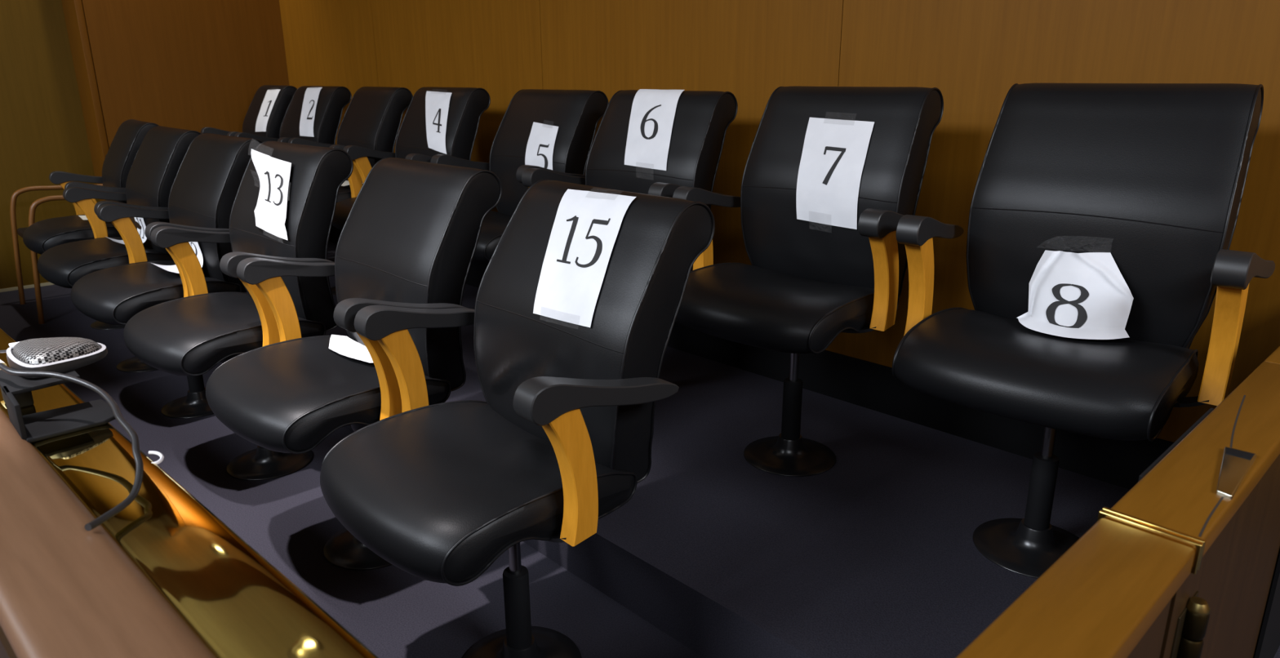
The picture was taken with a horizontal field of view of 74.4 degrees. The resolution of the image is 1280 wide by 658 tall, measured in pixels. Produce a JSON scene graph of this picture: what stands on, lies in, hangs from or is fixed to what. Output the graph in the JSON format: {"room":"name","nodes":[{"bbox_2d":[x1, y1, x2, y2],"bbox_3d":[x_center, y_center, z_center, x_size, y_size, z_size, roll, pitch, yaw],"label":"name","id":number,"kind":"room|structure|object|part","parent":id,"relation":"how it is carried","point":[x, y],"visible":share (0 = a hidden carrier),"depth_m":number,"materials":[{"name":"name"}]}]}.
{"room":"courtroom","nodes":[
{"label":"courtroom","id":0,"kind":"room"},
{"bbox_2d":[0,0,99,288],"bbox_3d":[-6.480,-1.175,2.479,8.350,3.400,0.200,-16,23,-41],"label":"wall","id":1,"kind":"structure","parent":0,"point":[43,131],"depth_m":5.11,"materials":[{"name":"brown wood"}]},
{"bbox_2d":[0,282,54,292],"bbox_3d":[-6.453,0.480,2.847,8.200,0.018,0.008,-16,23,-41],"label":"baseboard","id":2,"kind":"structure","parent":1,"relation":"attached to","point":[45,283],"depth_m":5.24,"materials":[{"name":"beige wood"}]},
{"bbox_2d":[81,0,288,149],"bbox_3d":[-2.913,-2.069,5.364,1.159,3.400,0.300,-16,23,-41],"label":"wall","id":3,"kind":"structure","parent":0,"point":[186,64],"depth_m":5.31,"materials":[{"name":"brown wood"}]},
{"bbox_2d":[61,0,108,201],"bbox_3d":[-3.366,-1.952,4.985,0.039,3.400,0.350,-16,23,-41],"label":"trim","id":4,"kind":"structure","parent":3,"relation":"attached to","point":[73,13],"depth_m":5.06,"materials":[{"name":"brown wood"}]},
{"bbox_2d":[0,241,1279,657],"bbox_3d":[-2.393,1.431,-0.416,9.801,0.281,10.930,-16,23,-41],"label":"floor","id":5,"kind":"structure","parent":0,"point":[713,553],"depth_m":2.18,"materials":[{"name":"carpet"}]},
{"bbox_2d":[9,154,106,324],"bbox_3d":[-3.156,-0.542,4.777,0.651,0.822,0.587,-16,23,-41],"label":"railing","id":6,"kind":"object","parent":5,"relation":"on","point":[15,231],"visible":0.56,"depth_m":4.75,"materials":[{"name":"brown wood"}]},
{"bbox_3d":[-3.176,-0.544,4.756,0.480,0.045,0.531,-16,23,-41],"label":"seat","id":7,"kind":"part","parent":6,"relation":"part of","materials":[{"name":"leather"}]},
{"bbox_3d":[-2.996,-0.400,4.574,0.559,0.664,0.026,-16,23,-41],"label":"arm frame","id":8,"kind":"part","parent":6,"relation":"part of","materials":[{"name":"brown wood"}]},
{"bbox_3d":[-3.382,-0.515,4.964,0.559,0.664,0.026,-16,23,-41],"label":"arm frame","id":9,"kind":"part","parent":6,"relation":"part of","materials":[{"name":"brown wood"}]},
{"bbox_2d":[22,119,158,329],"bbox_3d":[-2.796,-0.531,4.354,0.649,1.038,0.684,-14,21,-37],"label":"chair","id":10,"kind":"object","parent":5,"relation":"on","point":[41,236],"visible":0.46,"depth_m":4.18,"materials":[{"name":"leather"}]},
{"bbox_3d":[-2.860,-0.491,4.311,0.481,0.126,0.536,-14,21,-37],"label":"seat","id":11,"kind":"part","parent":10,"relation":"part of","materials":[{"name":"leather"}]},
{"bbox_3d":[-3.035,-0.673,4.520,0.105,0.268,0.041,-14,21,-37],"label":"arm post","id":12,"kind":"part","parent":10,"relation":"part of","materials":[{"name":"brown wood"}]},
{"bbox_3d":[-2.981,-0.814,4.530,0.318,0.083,0.056,-15,22,-40],"label":"armrest","id":13,"kind":"part","parent":10,"relation":"part of","materials":[{"name":"black plastic"}]},
{"bbox_2d":[78,215,87,219],"bbox_3d":[-2.782,-0.573,4.347,0.170,0.022,0.190,-14,21,-37],"label":"loose sheet","id":14,"kind":"object","parent":10,"relation":"on","point":[83,217],"visible":0.13,"depth_m":4.31,"materials":[{"name":"beige paper"}]},
{"bbox_3d":[-2.586,-0.677,4.071,0.318,0.083,0.056,-13,21,-35],"label":"armrest","id":15,"kind":"part","parent":10,"relation":"part of","materials":[{"name":"black plastic"}]},
{"bbox_3d":[-2.645,-0.538,4.067,0.105,0.268,0.041,-14,21,-37],"label":"arm post","id":16,"kind":"part","parent":10,"relation":"part of","materials":[{"name":"brown wood"}]},
{"bbox_3d":[-2.644,-0.792,4.408,0.278,0.560,0.516,-18,24,-36],"label":"backrest","id":17,"kind":"part","parent":10,"relation":"part of","materials":[{"name":"leather"}]},
{"bbox_2d":[37,125,200,372],"bbox_3d":[-2.264,-0.341,3.717,0.649,1.038,0.684,-15,22,-41],"label":"chair","id":18,"kind":"object","parent":5,"relation":"on","point":[157,162],"visible":0.55,"depth_m":3.59,"materials":[{"name":"leather"}]},
{"bbox_3d":[-2.515,-0.479,3.869,0.105,0.268,0.041,-15,22,-41],"label":"arm post","id":19,"kind":"part","parent":18,"relation":"part of","materials":[{"name":"brown wood"}]},
{"bbox_3d":[-2.465,-0.621,3.882,0.056,0.083,0.318,16,23,42],"label":"armrest","id":20,"kind":"part","parent":18,"relation":"part of","materials":[{"name":"black plastic"}]},
{"bbox_3d":[-2.325,-0.300,3.669,0.481,0.126,0.536,-15,22,-41],"label":"seat","id":21,"kind":"part","parent":18,"relation":"part of","materials":[{"name":"leather"}]},
{"bbox_3d":[-2.097,-0.351,3.439,0.105,0.268,0.041,-15,22,-41],"label":"arm post","id":22,"kind":"part","parent":18,"relation":"part of","materials":[{"name":"brown wood"}]},
{"bbox_2d":[106,217,146,244],"bbox_3d":[-2.242,-0.447,3.668,0.133,0.149,0.166,-16,23,-41],"label":"sheet","id":23,"kind":"object","parent":18,"relation":"on","point":[140,220],"visible":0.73,"depth_m":3.70,"materials":[{"name":"paper"}]},
{"bbox_3d":[-2.041,-0.492,3.446,0.318,0.083,0.056,-14,22,-38],"label":"armrest","id":24,"kind":"part","parent":18,"relation":"part of","materials":[{"name":"black plastic"}]},
{"bbox_3d":[-2.120,-0.605,3.779,0.278,0.560,0.516,-20,26,-39],"label":"backrest","id":25,"kind":"part","parent":18,"relation":"part of","materials":[{"name":"leather"}]},
{"bbox_2d":[71,133,262,418],"bbox_3d":[-1.776,-0.191,3.211,0.649,1.038,0.684,-16,23,-42],"label":"chair","id":26,"kind":"object","parent":5,"relation":"on","point":[205,187],"visible":0.69,"depth_m":3.10,"materials":[{"name":"leather"}]},
{"bbox_3d":[-2.033,-0.326,3.355,0.105,0.268,0.041,-16,23,-42],"label":"arm post","id":27,"kind":"part","parent":26,"relation":"part of","materials":[{"name":"brown wood"}]},
{"bbox_3d":[-1.984,-0.469,3.370,0.056,0.083,0.318,15,22,41],"label":"armrest","id":28,"kind":"part","parent":26,"relation":"part of","materials":[{"name":"black plastic"}]},
{"bbox_3d":[-1.835,-0.150,3.162,0.481,0.126,0.536,-16,23,-42],"label":"seat","id":29,"kind":"part","parent":26,"relation":"part of","materials":[{"name":"leather"}]},
{"bbox_2d":[151,241,203,273],"bbox_3d":[-1.738,-0.291,3.151,0.130,0.144,0.208,-16,23,-41],"label":"sheet","id":30,"kind":"object","parent":26,"relation":"on","point":[194,245],"visible":0.29,"depth_m":3.15,"materials":[{"name":"paper"}]},
{"bbox_3d":[-1.601,-0.203,2.938,0.105,0.268,0.041,-16,23,-42],"label":"arm post","id":31,"kind":"part","parent":26,"relation":"part of","materials":[{"name":"brown wood"}]},
{"bbox_3d":[-1.546,-0.344,2.947,0.318,0.083,0.056,-15,22,-40],"label":"armrest","id":32,"kind":"part","parent":26,"relation":"part of","materials":[{"name":"black plastic"}]},
{"bbox_3d":[-1.636,-0.456,3.277,0.278,0.560,0.516,-21,26,-41],"label":"backrest","id":33,"kind":"part","parent":26,"relation":"part of","materials":[{"name":"leather"}]},
{"bbox_2d":[0,328,378,657],"bbox_3d":[-2.121,0.169,2.411,6.300,0.816,0.208,15,23,41],"label":"wall","id":34,"kind":"structure","parent":5,"relation":"on","point":[163,576],"depth_m":0.80,"materials":[{"name":"brown wood"}]},
{"bbox_3d":[-2.125,0.188,2.412,6.300,0.780,0.195,15,23,41],"label":"partition panel","id":35,"kind":"part","parent":34,"relation":"part of","materials":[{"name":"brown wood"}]},
{"bbox_2d":[0,369,115,442],"bbox_3d":[-0.818,0.091,1.179,0.112,0.052,0.203,-16,23,-41],"label":"microphone stand","id":36,"kind":"object","parent":34,"relation":"on","point":[16,393],"visible":0.84,"depth_m":1.14,"materials":[{"name":"black"}]},
{"bbox_3d":[-0.845,0.066,1.182,0.086,0.006,0.120,-16,23,-41],"label":"plate","id":37,"kind":"part","parent":36,"relation":"part of","materials":[{"name":"black"}]},
{"bbox_2d":[6,337,107,379],"bbox_3d":[-0.846,0.032,1.228,0.119,0.032,0.141,-16,23,-41],"label":"microphone","id":38,"kind":"object","parent":36,"relation":"on","point":[55,354],"visible":0.96,"depth_m":1.20,"materials":[{"name":"silver metal"}]},
{"bbox_2d":[13,337,100,364],"bbox_3d":[-0.846,0.027,1.226,0.102,0.020,0.121,-16,23,-41],"label":"grille","id":39,"kind":"object","parent":38,"relation":"attached to","point":[52,350],"depth_m":1.20,"materials":[{"name":"silver metal"}]},
{"bbox_3d":[-0.781,0.123,1.152,0.108,0.006,0.103,-16,23,-41],"label":"foot plate","id":40,"kind":"part","parent":36,"relation":"part of","materials":[{"name":"black"}]},
{"bbox_2d":[0,362,143,530],"bbox_3d":[-0.697,0.114,1.032,0.100,0.072,0.489,-16,23,-41],"label":"microphone cable","id":41,"kind":"object","parent":34,"relation":"on","point":[123,423],"visible":1,"depth_m":1.00,"materials":[{"name":"grey rubber"}]},
{"bbox_2d":[148,450,164,464],"bbox_3d":[-0.601,0.159,1.049,0.015,0.004,0.043,-11,20,-32],"label":"clip","id":42,"kind":"object","parent":34,"relation":"attached to","point":[157,453],"visible":1,"depth_m":1.05,"materials":[{"name":"white plastic"}]},
{"bbox_2d":[123,140,353,480],"bbox_3d":[-1.282,-0.044,2.702,0.684,1.044,0.627,16,23,43],"label":"chair","id":43,"kind":"object","parent":5,"relation":"on","point":[188,335],"visible":0.75,"depth_m":2.58,"materials":[{"name":"leather"}]},
{"bbox_3d":[-1.532,-0.177,2.853,0.041,0.268,0.105,16,23,43],"label":"arm post","id":44,"kind":"part","parent":43,"relation":"part of","materials":[{"name":"brown wood"}]},
{"bbox_3d":[-1.484,-0.320,2.868,0.056,0.083,0.318,14,22,40],"label":"armrest","id":45,"kind":"part","parent":43,"relation":"part of","materials":[{"name":"black plastic"}]},
{"bbox_3d":[-1.333,-0.002,2.661,0.536,0.126,0.481,16,23,43],"label":"seat","id":46,"kind":"part","parent":43,"relation":"part of","materials":[{"name":"leather"}]},
{"bbox_3d":[-1.098,-0.055,2.439,0.041,0.268,0.105,16,23,43],"label":"arm post","id":47,"kind":"part","parent":43,"relation":"part of","materials":[{"name":"brown wood"}]},
{"bbox_2d":[251,149,291,239],"bbox_3d":[-1.166,-0.439,2.639,0.106,0.284,0.393,-16,23,-41],"label":"sheet","id":48,"kind":"object","parent":43,"relation":"attached to","point":[273,174],"visible":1,"depth_m":2.61,"materials":[{"name":"paper"}]},
{"bbox_3d":[-1.043,-0.196,2.448,0.318,0.083,0.056,-15,22,-40],"label":"armrest","id":49,"kind":"part","parent":43,"relation":"part of","materials":[{"name":"black plastic"}]},
{"bbox_3d":[-1.153,-0.309,2.759,0.516,0.571,0.254,16,23,43],"label":"backrest","id":50,"kind":"part","parent":43,"relation":"part of","materials":[{"name":"leather"}]},
{"bbox_2d":[200,84,297,138],"bbox_3d":[-2.512,-1.000,5.344,0.649,1.038,0.684,-14,21,-37],"label":"chair","id":51,"kind":"object","parent":5,"relation":"on","point":[285,95],"visible":0.25,"depth_m":5.19,"materials":[{"name":"leather"}]},
{"bbox_3d":[-2.698,-1.283,5.520,0.318,0.083,0.056,-15,22,-40],"label":"armrest","id":52,"kind":"part","parent":51,"relation":"part of","materials":[{"name":"black plastic"}]},
{"bbox_3d":[-2.302,-1.147,5.061,0.318,0.083,0.056,-13,21,-35],"label":"armrest","id":53,"kind":"part","parent":51,"relation":"part of","materials":[{"name":"black plastic"}]},
{"bbox_2d":[255,88,279,131],"bbox_3d":[-2.307,-1.355,5.214,0.140,0.264,0.197,-16,23,-41],"label":"sheet","id":54,"kind":"object","parent":51,"relation":"attached to","point":[270,97],"visible":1,"depth_m":5.19,"materials":[{"name":"paper"}]},
{"bbox_3d":[-2.360,-1.262,5.397,0.278,0.560,0.516,-18,24,-36],"label":"backrest","id":55,"kind":"part","parent":51,"relation":"part of","materials":[{"name":"leather"}]},
{"bbox_2d":[234,85,351,144],"bbox_3d":[-2.028,-0.851,4.840,0.649,1.038,0.684,-16,23,-42],"label":"chair","id":56,"kind":"object","parent":5,"relation":"on","point":[331,100],"visible":0.34,"depth_m":4.72,"materials":[{"name":"leather"}]},
{"bbox_3d":[-2.235,-1.129,5.000,0.056,0.083,0.318,15,22,41],"label":"armrest","id":57,"kind":"part","parent":56,"relation":"part of","materials":[{"name":"black plastic"}]},
{"bbox_3d":[-1.799,-1.003,4.576,0.318,0.083,0.056,-15,22,-40],"label":"armrest","id":58,"kind":"part","parent":56,"relation":"part of","materials":[{"name":"black plastic"}]},
{"bbox_2d":[299,87,321,137],"bbox_3d":[-1.861,-1.235,4.773,0.139,0.270,0.300,0,17,0],"label":"sheet","id":59,"kind":"object","parent":56,"relation":"on","point":[311,95],"visible":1,"depth_m":4.75,"materials":[{"name":"paper"}]},
{"bbox_3d":[-1.887,-1.116,4.906,0.278,0.560,0.516,-21,26,-40],"label":"backrest","id":60,"kind":"part","parent":56,"relation":"part of","materials":[{"name":"leather"}]},
{"bbox_2d":[288,86,413,295],"bbox_3d":[-1.543,-0.707,4.355,0.649,1.038,0.684,-13,21,-37],"label":"chair","id":61,"kind":"object","parent":5,"relation":"on","point":[372,118],"visible":0.44,"depth_m":4.20,"materials":[{"name":"leather"}]},
{"bbox_3d":[-1.724,-0.991,4.534,0.318,0.083,0.056,-14,22,-39],"label":"armrest","id":62,"kind":"part","parent":61,"relation":"part of","materials":[{"name":"black plastic"}]},
{"bbox_3d":[-1.608,-0.668,4.312,0.481,0.126,0.536,-13,21,-37],"label":"seat","id":63,"kind":"part","parent":61,"relation":"part of","materials":[{"name":"leather"}]},
{"bbox_2d":[341,180,363,186],"bbox_3d":[-1.496,-0.747,4.315,0.120,0.010,0.220,-13,21,-37],"label":"loose sheet","id":64,"kind":"object","parent":61,"relation":"on","point":[346,182],"visible":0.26,"depth_m":4.27,"materials":[{"name":"beige paper"}]},
{"bbox_3d":[-1.396,-0.713,4.066,0.105,0.268,0.041,-13,21,-37],"label":"arm post","id":65,"kind":"part","parent":61,"relation":"part of","materials":[{"name":"brown wood"}]},
{"bbox_3d":[-1.336,-0.852,4.069,0.318,0.083,0.056,-12,21,-34],"label":"armrest","id":66,"kind":"part","parent":61,"relation":"part of","materials":[{"name":"black plastic"}]},
{"bbox_3d":[-1.389,-0.968,4.406,0.278,0.560,0.516,-18,24,-35],"label":"backrest","id":67,"kind":"part","parent":61,"relation":"part of","materials":[{"name":"leather"}]},
{"bbox_2d":[205,156,502,569],"bbox_3d":[-0.758,0.106,2.219,0.666,1.032,0.684,-15,22,-41],"label":"chair","id":68,"kind":"object","parent":5,"relation":"on","point":[409,237],"visible":0.81,"depth_m":2.10,"materials":[{"name":"leather"}]},
{"bbox_3d":[-1.016,-0.032,2.364,0.105,0.268,0.041,-15,22,-41],"label":"arm post","id":69,"kind":"part","parent":68,"relation":"part of","materials":[{"name":"brown wood"}]},
{"bbox_3d":[-0.965,-0.175,2.377,0.056,0.083,0.318,16,23,42],"label":"armrest","id":70,"kind":"part","parent":68,"relation":"part of","materials":[{"name":"black plastic"}]},
{"bbox_3d":[-0.825,0.146,2.165,0.481,0.126,0.536,-15,22,-41],"label":"seat","id":71,"kind":"part","parent":68,"relation":"part of","materials":[{"name":"leather"}]},
{"bbox_2d":[328,334,373,363],"bbox_3d":[-0.761,0.054,2.263,0.104,0.020,0.288,-16,23,-41],"label":"loose sheet","id":72,"kind":"object","parent":68,"relation":"on","point":[344,345],"visible":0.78,"depth_m":2.27,"materials":[{"name":"paper"}]},
{"bbox_3d":[-0.596,0.095,1.935,0.105,0.268,0.041,-15,22,-41],"label":"arm post","id":73,"kind":"part","parent":68,"relation":"part of","materials":[{"name":"brown wood"}]},
{"bbox_3d":[-0.540,-0.046,1.942,0.318,0.083,0.056,-14,22,-38],"label":"armrest","id":74,"kind":"part","parent":68,"relation":"part of","materials":[{"name":"black plastic"}]},
{"bbox_3d":[-0.618,-0.156,2.277,0.290,0.560,0.516,-18,24,-40],"label":"backrest","id":75,"kind":"part","parent":68,"relation":"part of","materials":[{"name":"leather"}]},
{"bbox_2d":[332,86,490,230],"bbox_3d":[-1.068,-0.563,3.864,0.640,1.041,0.684,-15,22,-40],"label":"chair","id":76,"kind":"object","parent":5,"relation":"on","point":[467,105],"visible":0.3,"depth_m":3.74,"materials":[{"name":"leather"}]},
{"bbox_3d":[-1.126,-0.522,3.821,0.481,0.126,0.536,-15,22,-40],"label":"seat","id":77,"kind":"part","parent":76,"relation":"part of","materials":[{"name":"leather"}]},
{"bbox_3d":[-1.313,-0.701,4.022,0.105,0.268,0.041,-15,22,-40],"label":"arm post","id":78,"kind":"part","parent":76,"relation":"part of","materials":[{"name":"brown wood"}]},
{"bbox_3d":[-1.262,-0.843,4.035,0.318,0.083,0.056,-16,23,-42],"label":"armrest","id":79,"kind":"part","parent":76,"relation":"part of","materials":[{"name":"black plastic"}]},
{"bbox_3d":[-0.844,-0.712,3.595,0.318,0.083,0.056,-14,21,-38],"label":"armrest","id":80,"kind":"part","parent":76,"relation":"part of","materials":[{"name":"black plastic"}]},
{"bbox_2d":[425,91,451,154],"bbox_3d":[-0.904,-0.941,3.806,0.124,0.270,0.358,-4,17,-12],"label":"sheet","id":81,"kind":"object","parent":76,"relation":"attached to","point":[437,104],"visible":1,"depth_m":3.77,"materials":[{"name":"paper"}]},
{"bbox_3d":[-0.926,-0.827,3.921,0.248,0.569,0.516,-15,22,-40],"label":"backrest","id":82,"kind":"part","parent":76,"relation":"part of","materials":[{"name":"leather"}]},
{"bbox_2d":[320,179,715,657],"bbox_3d":[-0.273,0.254,1.731,0.682,1.026,0.684,-15,22,-39],"label":"chair","id":83,"kind":"object","parent":5,"relation":"on","point":[560,441],"visible":0.98,"depth_m":1.59,"materials":[{"name":"leather"}]},
{"bbox_3d":[-0.531,0.112,1.876,0.105,0.268,0.041,-15,22,-39],"label":"arm post","id":84,"kind":"part","parent":83,"relation":"part of","materials":[{"name":"brown wood"}]},
{"bbox_3d":[-0.479,-0.030,1.888,0.318,0.083,0.056,-16,23,-42],"label":"armrest","id":85,"kind":"part","parent":83,"relation":"part of","materials":[{"name":"black plastic"}]},
{"bbox_3d":[-0.348,0.288,1.671,0.481,0.134,0.536,-15,22,-39],"label":"seat","id":86,"kind":"part","parent":83,"relation":"part of","materials":[{"name":"leather"}]},
{"bbox_3d":[-0.125,0.243,1.437,0.105,0.268,0.041,-15,22,-39],"label":"arm post","id":87,"kind":"part","parent":83,"relation":"part of","materials":[{"name":"brown wood"}]},
{"bbox_2d":[533,189,635,327],"bbox_3d":[-0.121,-0.149,1.692,0.179,0.244,0.252,-16,23,-41],"label":"sheet","id":88,"kind":"object","parent":83,"relation":"on","point":[586,226],"visible":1,"depth_m":1.67,"materials":[{"name":"paper"}]},
{"bbox_3d":[-0.129,-0.007,1.786,0.290,0.560,0.516,-15,22,-39],"label":"backrest","id":89,"kind":"part","parent":83,"relation":"part of","materials":[{"name":"leather"}]},
{"bbox_3d":[-0.067,0.103,1.443,0.318,0.083,0.056,-14,21,-37],"label":"armrest","id":90,"kind":"part","parent":83,"relation":"part of","materials":[{"name":"black plastic"}]},
{"bbox_2d":[430,88,608,262],"bbox_3d":[-0.530,-0.421,3.396,0.657,1.035,0.684,-15,22,-41],"label":"chair","id":91,"kind":"object","parent":5,"relation":"on","point":[576,113],"visible":0.44,"depth_m":3.33,"materials":[{"name":"leather"}]},
{"bbox_3d":[-0.733,-0.702,3.558,0.056,0.083,0.318,16,23,42],"label":"armrest","id":92,"kind":"part","parent":91,"relation":"part of","materials":[{"name":"black plastic"}]},
{"bbox_3d":[-0.594,-0.381,3.345,0.481,0.126,0.536,-15,22,-41],"label":"seat","id":93,"kind":"part","parent":91,"relation":"part of","materials":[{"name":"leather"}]},
{"bbox_2d":[524,122,558,169],"bbox_3d":[-0.380,-0.705,3.302,0.080,0.216,0.204,-16,23,-41],"label":"sheet","id":94,"kind":"object","parent":91,"relation":"attached to","point":[541,140],"visible":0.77,"depth_m":3.29,"materials":[{"name":"paper"}]},
{"bbox_3d":[-0.385,-0.685,3.458,0.278,0.560,0.516,-19,25,-39],"label":"backrest","id":95,"kind":"part","parent":91,"relation":"part of","materials":[{"name":"leather"}]},
{"bbox_3d":[-0.310,-0.572,3.122,0.318,0.083,0.056,-14,22,-38],"label":"armrest","id":96,"kind":"part","parent":91,"relation":"part of","materials":[{"name":"black plastic"}]},
{"bbox_2d":[521,89,737,271],"bbox_3d":[-0.078,-0.267,2.870,0.684,1.039,0.644,16,23,42],"label":"chair","id":97,"kind":"object","parent":5,"relation":"on","point":[702,119],"visible":0.38,"depth_m":2.77,"materials":[{"name":"leather"}]},
{"bbox_3d":[-0.287,-0.544,3.028,0.056,0.083,0.318,14,22,40],"label":"armrest","id":98,"kind":"part","parent":97,"relation":"part of","materials":[{"name":"black plastic"}]},
{"bbox_2d":[624,88,684,170],"bbox_3d":[0.039,-0.662,2.857,0.170,0.285,0.279,-16,23,-41],"label":"sheet","id":99,"kind":"object","parent":97,"relation":"attached to","point":[652,114],"visible":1,"depth_m":2.83,"materials":[{"name":"paper"}]},
{"bbox_3d":[0.057,-0.533,2.934,0.516,0.568,0.251,16,23,42],"label":"backrest","id":100,"kind":"part","parent":97,"relation":"part of","materials":[{"name":"leather"}]},
{"bbox_3d":[0.156,-0.420,2.611,0.318,0.083,0.056,-15,22,-41],"label":"armrest","id":101,"kind":"part","parent":97,"relation":"part of","materials":[{"name":"black plastic"}]},
{"bbox_2d":[672,85,943,476],"bbox_3d":[0.416,-0.123,2.352,0.622,1.057,0.684,-16,23,-42],"label":"chair","id":102,"kind":"object","parent":5,"relation":"on","point":[806,284],"visible":0.96,"depth_m":2.27,"materials":[{"name":"leather"}]},
{"bbox_3d":[0.170,-0.252,2.510,0.105,0.268,0.041,-16,23,-42],"label":"arm post","id":103,"kind":"part","parent":102,"relation":"part of","materials":[{"name":"brown wood"}]},
{"bbox_3d":[0.220,-0.394,2.524,0.056,0.083,0.318,15,23,41],"label":"armrest","id":104,"kind":"part","parent":102,"relation":"part of","materials":[{"name":"black plastic"}]},
{"bbox_3d":[0.366,-0.075,2.315,0.481,0.126,0.536,-16,23,-42],"label":"seat","id":105,"kind":"part","parent":102,"relation":"part of","materials":[{"name":"leather"}]},
{"bbox_2d":[795,117,874,229],"bbox_3d":[0.527,-0.429,2.308,0.094,0.314,0.225,-16,23,-41],"label":"sheet","id":106,"kind":"object","parent":102,"relation":"attached to","point":[834,151],"visible":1,"depth_m":2.29,"materials":[{"name":"paper"}]},
{"bbox_3d":[0.551,-0.388,2.410,0.237,0.584,0.516,-16,23,-42],"label":"backrest","id":107,"kind":"part","parent":102,"relation":"part of","materials":[{"name":"leather"}]},
{"bbox_3d":[0.654,-0.268,2.098,0.318,0.083,0.056,-15,22,-40],"label":"armrest","id":108,"kind":"part","parent":102,"relation":"part of","materials":[{"name":"black plastic"}]},
{"bbox_3d":[0.599,-0.127,2.090,0.105,0.268,0.041,-16,23,-42],"label":"arm post","id":109,"kind":"part","parent":102,"relation":"part of","materials":[{"name":"brown wood"}]},
{"bbox_2d":[955,518,1194,657],"bbox_3d":[0.266,0.663,0.747,0.700,0.806,0.088,-16,23,-41],"label":"rail","id":110,"kind":"object","parent":5,"relation":"on","point":[1109,595],"visible":1,"depth_m":0.76,"materials":[{"name":"brown wood"}]},
{"bbox_3d":[0.267,0.678,0.752,0.700,0.776,0.064,-16,23,-41],"label":"rail panel","id":111,"kind":"part","parent":110,"relation":"part of","materials":[{"name":"brown wood"}]},
{"bbox_2d":[892,83,1275,578],"bbox_3d":[0.920,0.017,1.862,0.684,1.068,0.642,15,22,40],"label":"chair","id":112,"kind":"object","parent":5,"relation":"on","point":[1151,176],"visible":0.97,"depth_m":1.79,"materials":[{"name":"leather"}]},
{"bbox_3d":[0.657,-0.101,2.001,0.041,0.268,0.105,15,22,40],"label":"arm post","id":113,"kind":"part","parent":112,"relation":"part of","materials":[{"name":"brown wood"}]},
{"bbox_3d":[0.704,-0.244,2.018,0.056,0.083,0.318,13,22,38],"label":"armrest","id":114,"kind":"part","parent":112,"relation":"part of","materials":[{"name":"black plastic"}]},
{"bbox_3d":[0.866,0.072,1.817,0.536,0.126,0.481,15,22,40],"label":"seat","id":115,"kind":"part","parent":112,"relation":"part of","materials":[{"name":"leather"}]},
{"bbox_2d":[1017,249,1133,339],"bbox_3d":[0.945,-0.095,1.819,0.139,0.202,0.233,-16,23,-41],"label":"sheet","id":116,"kind":"object","parent":112,"relation":"on","point":[1077,295],"visible":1,"depth_m":1.81,"materials":[{"name":"paper"}]},
{"bbox_3d":[1.050,-0.250,1.931,0.516,0.599,0.250,15,22,40],"label":"backrest","id":117,"kind":"part","parent":112,"relation":"part of","materials":[{"name":"leather"}]},
{"bbox_3d":[1.109,0.016,1.604,0.041,0.268,0.105,15,22,40],"label":"arm post","id":118,"kind":"part","parent":112,"relation":"part of","materials":[{"name":"brown wood"}]},
{"bbox_3d":[1.162,-0.125,1.616,0.056,0.083,0.318,16,23,43],"label":"armrest","id":119,"kind":"part","parent":112,"relation":"part of","materials":[{"name":"black plastic"}]},
{"bbox_2d":[1097,361,1279,657],"bbox_3d":[0.783,0.516,1.213,0.718,0.811,0.102,-16,23,-41],"label":"gate","id":120,"kind":"object","parent":5,"relation":"on","point":[1215,492],"depth_m":1.04,"materials":[{"name":"brown wood"}]},
{"bbox_3d":[0.695,0.153,1.087,0.300,0.025,0.005,-16,23,-41],"label":"edge plate","id":121,"kind":"part","parent":120,"relation":"part of","materials":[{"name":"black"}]},
{"bbox_3d":[0.609,0.349,0.934,0.070,0.115,0.025,-16,23,-41],"label":"barrel hinge","id":122,"kind":"part","parent":120,"relation":"part of","materials":[{"name":"gold metal"}]},
{"bbox_3d":[0.787,0.531,1.225,0.702,0.776,0.064,-16,23,-41],"label":"rail panel","id":123,"kind":"part","parent":120,"relation":"part of","materials":[{"name":"brown wood"}]},
{"bbox_3d":[0.687,0.175,0.987,0.033,0.025,0.146,15,23,42],"label":"flush pull","id":124,"kind":"part","parent":120,"relation":"part of","materials":[{"name":"silver metal"}]},
{"bbox_2d":[1253,346,1279,657],"bbox_3d":[1.324,0.366,1.708,0.774,0.806,0.088,-16,23,-41],"label":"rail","id":125,"kind":"object","parent":5,"relation":"on","point":[1268,642],"visible":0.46,"depth_m":1.46,"materials":[{"name":"brown wood"}]},
{"bbox_3d":[1.324,0.381,1.712,0.774,0.776,0.064,-16,23,-41],"label":"rail panel","id":126,"kind":"part","parent":125,"relation":"part of","materials":[{"name":"brown wood"}]},
{"bbox_3d":[1.349,0.381,1.684,0.774,0.752,0.006,-16,23,-41],"label":"black panel","id":127,"kind":"part","parent":125,"relation":"part of","materials":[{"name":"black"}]},
{"bbox_2d":[279,0,1279,442],"bbox_3d":[1.058,-1.149,2.241,0.150,3.400,10.530,-16,23,-41],"label":"wall","id":128,"kind":"structure","parent":0,"point":[973,51],"depth_m":2.66,"materials":[{"name":"brown wood"}]},
{"bbox_2d":[328,225,1173,489],"bbox_3d":[1.125,0.294,2.505,0.016,0.163,10.210,-16,23,-41],"label":"baseboard","id":129,"kind":"structure","parent":128,"relation":"attached to","point":[873,386],"depth_m":2.74,"materials":[{"name":"black wood"}]}
]}

